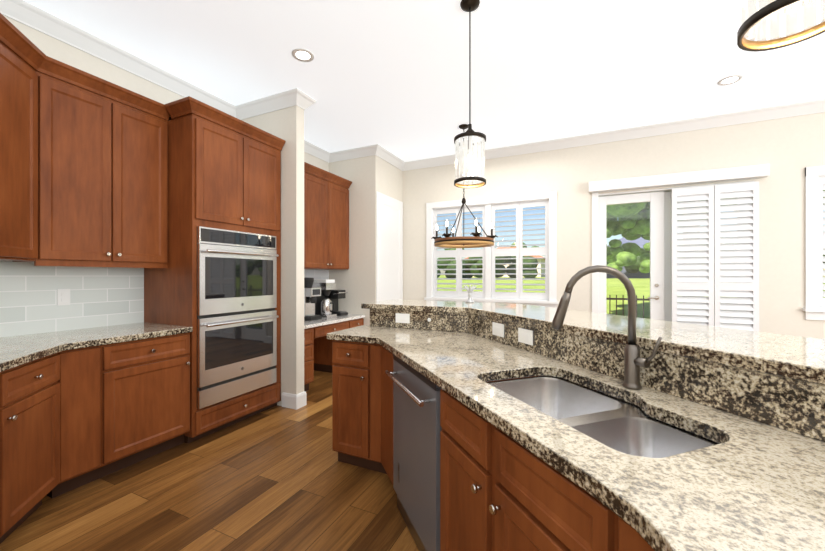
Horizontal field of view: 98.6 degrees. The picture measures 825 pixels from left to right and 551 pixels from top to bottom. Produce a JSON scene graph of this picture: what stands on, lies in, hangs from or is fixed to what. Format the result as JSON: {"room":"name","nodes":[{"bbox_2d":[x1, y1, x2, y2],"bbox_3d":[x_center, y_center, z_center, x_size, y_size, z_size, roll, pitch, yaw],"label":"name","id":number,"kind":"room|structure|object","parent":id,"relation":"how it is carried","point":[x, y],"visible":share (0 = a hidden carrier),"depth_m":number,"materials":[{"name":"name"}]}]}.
{"room":"kitchen","nodes":[
{"label":"kitchen","id":0,"kind":"room"},
{"bbox_2d":[0,249,47,368],"bbox_3d":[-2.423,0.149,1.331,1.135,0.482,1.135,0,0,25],"label":"backsplash","id":1,"kind":"structure","parent":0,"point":[23,280],"depth_m":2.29,"materials":[{"name":"white tile"}]},
{"bbox_2d":[0,15,328,261],"bbox_3d":[-1.839,-0.240,4.113,0.150,3.080,4.700,0,0,25],"label":"wall","id":2,"kind":"structure","parent":0,"point":[53,48],"depth_m":2.73,"materials":[{"name":"paint"}]},
{"bbox_2d":[0,13,107,264],"bbox_3d":[-2.296,-0.716,1.577,1.060,1.248,1.059,0,0,25],"label":"upper cabinet","id":3,"kind":"object","parent":2,"relation":"attached to","point":[54,113],"depth_m":2.21,"materials":[{"name":"brown wood"}]},
{"bbox_2d":[52,81,169,264],"bbox_3d":[-2.274,-0.716,2.577,0.351,1.248,0.768,0,0,25],"label":"upper cabinet","id":4,"kind":"object","parent":2,"relation":"attached to","point":[137,125],"depth_m":2.64,"materials":[{"name":"brown wood"}]},
{"bbox_2d":[0,0,235,115],"bbox_3d":[-2.258,-1.724,2.934,0.087,0.111,1.920,0,0,25],"label":"crown molding","id":5,"kind":"structure","parent":2,"relation":"attached to","point":[36,18],"depth_m":2.71,"materials":[{"name":"white wood"}]},
{"bbox_2d":[304,140,331,161],"bbox_3d":[-1.500,-1.724,4.558,0.087,0.111,1.445,0,0,25],"label":"crown molding","id":6,"kind":"structure","parent":2,"relation":"attached to","point":[309,148],"depth_m":4.93,"materials":[{"name":"white wood"}]},
{"bbox_2d":[0,370,418,550],"bbox_3d":[1.051,1.330,0.668,8.600,0.060,8.500,0,0,25],"label":"floor","id":7,"kind":"structure","parent":0,"point":[278,478],"depth_m":2.05,"materials":[{"name":"brown wood"}]},
{"bbox_2d":[0,369,151,543],"bbox_3d":[-2.110,0.866,1.354,1.307,0.868,1.307,0,0,25],"label":"base cabinet","id":8,"kind":"object","parent":7,"relation":"on","point":[56,443],"depth_m":2.08,"materials":[{"name":"brown wood"}]},
{"bbox_2d":[0,321,192,400],"bbox_3d":[-2.020,0.410,1.731,1.528,0.040,2.083,0,0,25],"label":"countertop","id":9,"kind":"structure","parent":8,"relation":"on","point":[75,356],"depth_m":2.24,"materials":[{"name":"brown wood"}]},
{"bbox_2d":[152,361,189,455],"bbox_3d":[-2.105,0.866,2.609,0.631,0.868,0.566,0,0,25],"label":"base cabinet","id":10,"kind":"object","parent":7,"relation":"on","point":[170,383],"depth_m":2.60,"materials":[{"name":"brown wood"}]},
{"bbox_2d":[144,96,284,443],"bbox_3d":[-1.767,-0.020,3.224,0.723,2.640,0.963,0,0,25],"label":"tall cabinet","id":11,"kind":"object","parent":7,"relation":"on","point":[216,284],"visible":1,"depth_m":2.95,"materials":[{"name":"brown wood"}]},
{"bbox_2d":[174,226,278,409],"bbox_3d":[-1.606,0.324,3.161,0.377,1.420,0.776,0,0,25],"label":"wall oven","id":12,"kind":"object","parent":11,"relation":"in","point":[235,270],"depth_m":3.02,"materials":[{"name":"silver metal"}]},
{"bbox_2d":[304,162,364,390],"bbox_3d":[-1.245,-0.020,4.440,0.647,2.640,1.435,0,0,25],"label":"cabinet","id":13,"kind":"object","parent":7,"relation":"on","point":[326,221],"visible":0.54,"depth_m":4.58,"materials":[{"name":"brown wood"}]},
{"bbox_2d":[304,277,321,320],"bbox_3d":[-1.290,0.278,4.408,0.247,0.522,0.204,0,0,25],"label":"coffee grinder","id":14,"kind":"object","parent":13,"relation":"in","point":[310,294],"visible":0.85,"depth_m":4.35,"materials":[{"name":"black plastic"}]},
{"bbox_2d":[312,279,336,317],"bbox_3d":[-1.153,0.293,4.664,0.316,0.492,0.204,0,0,25],"label":"coffee maker","id":15,"kind":"object","parent":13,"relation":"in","point":[323,306],"visible":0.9,"depth_m":4.60,"materials":[{"name":"silver metal"}]},
{"bbox_2d":[325,290,347,315],"bbox_3d":[-1.061,0.366,4.908,0.288,0.345,0.202,0,0,25],"label":"pod coffee maker","id":16,"kind":"object","parent":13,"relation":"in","point":[334,296],"visible":0.69,"depth_m":4.85,"materials":[{"name":"black plastic"}]},
{"bbox_2d":[327,299,824,550],"bbox_3d":[0.301,0.757,0.900,2.885,1.085,3.915,0,0,25],"label":"kitchen island","id":17,"kind":"object","parent":7,"relation":"on","point":[708,438],"visible":0.98,"depth_m":1.05,"materials":[{"name":"beige stone"}]},
{"bbox_2d":[385,354,441,550],"bbox_3d":[0.237,0.865,1.799,0.636,0.861,0.596,0,0,-20],"label":"dishwasher","id":18,"kind":"object","parent":17,"relation":"in","point":[417,428],"visible":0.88,"depth_m":1.63,"materials":[{"name":"silver metal"}]},
{"bbox_2d":[464,285,476,302],"bbox_3d":[0.471,0.139,2.878,0.101,0.150,0.106,0,0,25],"label":"ornament","id":19,"kind":"object","parent":17,"relation":"on","point":[470,289],"visible":1,"depth_m":2.87,"materials":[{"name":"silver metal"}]},
{"bbox_2d":[551,265,661,389],"bbox_3d":[0.673,0.175,1.260,0.337,0.427,0.105,0,0,25],"label":"faucet","id":20,"kind":"object","parent":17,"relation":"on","point":[634,361],"visible":1,"depth_m":1.24,"materials":[{"name":"silver metal"}]},
{"bbox_2d":[242,105,303,405],"bbox_3d":[-1.490,-0.240,3.696,0.835,3.080,0.110,0,0,25],"label":"wall","id":21,"kind":"structure","parent":0,"point":[286,125],"depth_m":3.52,"materials":[{"name":"paint"}]},
{"bbox_2d":[233,88,307,119],"bbox_3d":[-1.450,-1.724,3.572,0.832,0.111,0.092,0,0,25],"label":"crown molding","id":22,"kind":"structure","parent":21,"relation":"attached to","point":[293,97],"depth_m":3.54,"materials":[{"name":"white wood"}]},
{"bbox_2d":[282,391,306,409],"bbox_3d":[1.339,1.229,0.506,7.340,0.140,8.050,0,0,25],"label":"baseboard","id":23,"kind":"structure","parent":21,"relation":"attached to","point":[294,401],"depth_m":3.50,"materials":[{"name":"white wood"}]},
{"bbox_2d":[302,96,316,110],"bbox_3d":[-1.371,-1.724,3.741,0.832,0.111,0.102,0,0,25],"label":"crown molding","id":24,"kind":"structure","parent":21,"relation":"attached to","point":[311,101],"depth_m":3.56,"materials":[{"name":"white wood"}]},
{"bbox_2d":[329,155,402,325],"bbox_3d":[-0.644,-0.240,5.552,0.800,3.080,1.080,0,0,25],"label":"wall","id":25,"kind":"structure","parent":0,"point":[368,176],"depth_m":5.02,"materials":[{"name":"paint"}]},
{"bbox_2d":[328,145,371,162],"bbox_3d":[-0.859,-1.724,5.008,0.690,0.111,0.087,0,0,25],"label":"crown molding","id":26,"kind":"structure","parent":25,"relation":"attached to","point":[364,151],"depth_m":5.00,"materials":[{"name":"white wood"}]},
{"bbox_2d":[372,144,403,170],"bbox_3d":[-0.334,-1.724,5.166,0.087,0.111,0.817,0,0,25],"label":"crown molding","id":27,"kind":"structure","parent":25,"relation":"attached to","point":[377,150],"depth_m":5.11,"materials":[{"name":"white wood"}]},
{"bbox_2d":[376,191,402,301],"bbox_3d":[-0.321,0.065,5.264,0.024,2.470,0.800,0,0,25],"label":"pantry door","id":28,"kind":"structure","parent":25,"relation":"in","point":[389,248],"depth_m":5.21,"materials":[{"name":"white wood"}]},
{"bbox_2d":[24,0,824,161],"bbox_3d":[1.051,-1.830,0.668,8.600,0.100,8.500,0,0,25],"label":"ceiling","id":29,"kind":"structure","parent":0,"point":[392,76],"depth_m":2.93,"materials":[{"name":"white paint"}]},
{"bbox_2d":[292,48,313,61],"bbox_3d":[-0.882,-1.778,2.859,0.173,0.004,0.173,0,0,-14],"label":"recessed light","id":30,"kind":"object","parent":29,"relation":"in","point":[302,54],"depth_m":2.86,"materials":[{"name":"white"}]},
{"bbox_2d":[431,124,497,247],"bbox_3d":[0.610,-1.069,4.218,0.778,1.422,0.753,0,0,25],"label":"chandelier","id":31,"kind":"object","parent":29,"relation":"hanging from","point":[475,240],"visible":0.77,"depth_m":4.07,"materials":[{"name":"brown wood"}]},
{"bbox_2d":[454,0,485,187],"bbox_3d":[0.375,-1.189,2.319,0.208,1.180,0.208,0,0,25],"label":"pendant light","id":32,"kind":"object","parent":29,"relation":"hanging from","point":[469,160],"visible":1,"depth_m":2.27,"materials":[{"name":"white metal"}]},
{"bbox_2d":[717,75,742,85],"bbox_3d":[2.884,-1.778,3.224,0.173,0.004,0.173,0,0,1],"label":"recessed light","id":33,"kind":"object","parent":29,"relation":"in","point":[732,79],"depth_m":3.22,"materials":[{"name":"white"}]},
{"bbox_2d":[737,0,824,51],"bbox_3d":[0.912,-1.189,0.844,0.208,1.180,0.208,0,0,25],"label":"pendant light","id":34,"kind":"object","parent":29,"relation":"hanging from","point":[755,12],"visible":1,"depth_m":0.90,"materials":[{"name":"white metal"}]},
{"bbox_2d":[403,112,824,338],"bbox_3d":[2.773,-0.240,4.362,6.400,3.080,0.150,0,0,25],"label":"wall","id":35,"kind":"structure","parent":0,"point":[785,149],"depth_m":4.19,"materials":[{"name":"paint"}]},
{"bbox_2d":[404,98,824,170],"bbox_3d":[3.036,-1.724,4.108,7.090,0.111,0.087,0,0,25],"label":"crown molding","id":36,"kind":"structure","parent":35,"relation":"attached to","point":[818,105],"depth_m":4.21,"materials":[{"name":"white wood"}]},
{"bbox_2d":[588,164,769,320],"bbox_3d":[3.021,0.062,4.183,1.700,2.476,0.245,0,0,25],"label":"patio door","id":37,"kind":"structure","parent":35,"relation":"in","point":[660,256],"depth_m":4.26,"materials":[{"name":"white wood"}]},
{"bbox_2d":[672,181,758,331],"bbox_3d":[3.354,0.130,3.955,0.764,2.280,0.041,0,0,25],"label":"shutters","id":38,"kind":"object","parent":35,"relation":"attached to","point":[716,276],"visible":0.62,"depth_m":3.94,"materials":[{"name":"white wood"}]},
{"bbox_2d":[802,166,824,319],"bbox_3d":[4.911,-0.335,3.326,1.870,1.570,0.200,0,0,25],"label":"window","id":39,"kind":"structure","parent":35,"relation":"in","point":[812,310],"depth_m":3.64,"materials":[{"name":"white wood"}]},
{"bbox_2d":[819,177,824,306],"bbox_3d":[4.912,-0.352,3.328,1.620,1.335,0.050,0,0,25],"label":"window shutters","id":40,"kind":"object","parent":39,"relation":"attached to","point":[821,240],"visible":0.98,"depth_m":3.65,"materials":[{"name":"white wood"}]},
{"label":"outside","id":41,"kind":"structure","parent":0,"visible":0},
{"bbox_2d":[437,190,824,323],"bbox_3d":[40.955,-4.349,72.047,260.000,11.899,154.790,0,0,25],"label":"garden","id":42,"kind":"object","parent":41,"point":[639,251],"depth_m":17.45,"materials":[{"name":"green plant"}]},
{"bbox_3d":[1.094,0.815,5.145,1.675,0.970,0.150,0,0,25],"label":"wall","id":43,"kind":"structure","parent":0,"visible":0},
{"bbox_2d":[424,191,557,307],"bbox_3d":[1.079,-0.335,5.113,1.895,1.570,0.200,0,0,25],"label":"dining window","id":44,"kind":"structure","parent":43,"relation":"in","point":[488,206],"depth_m":5.04,"materials":[{"name":"white wood"}]}
]}

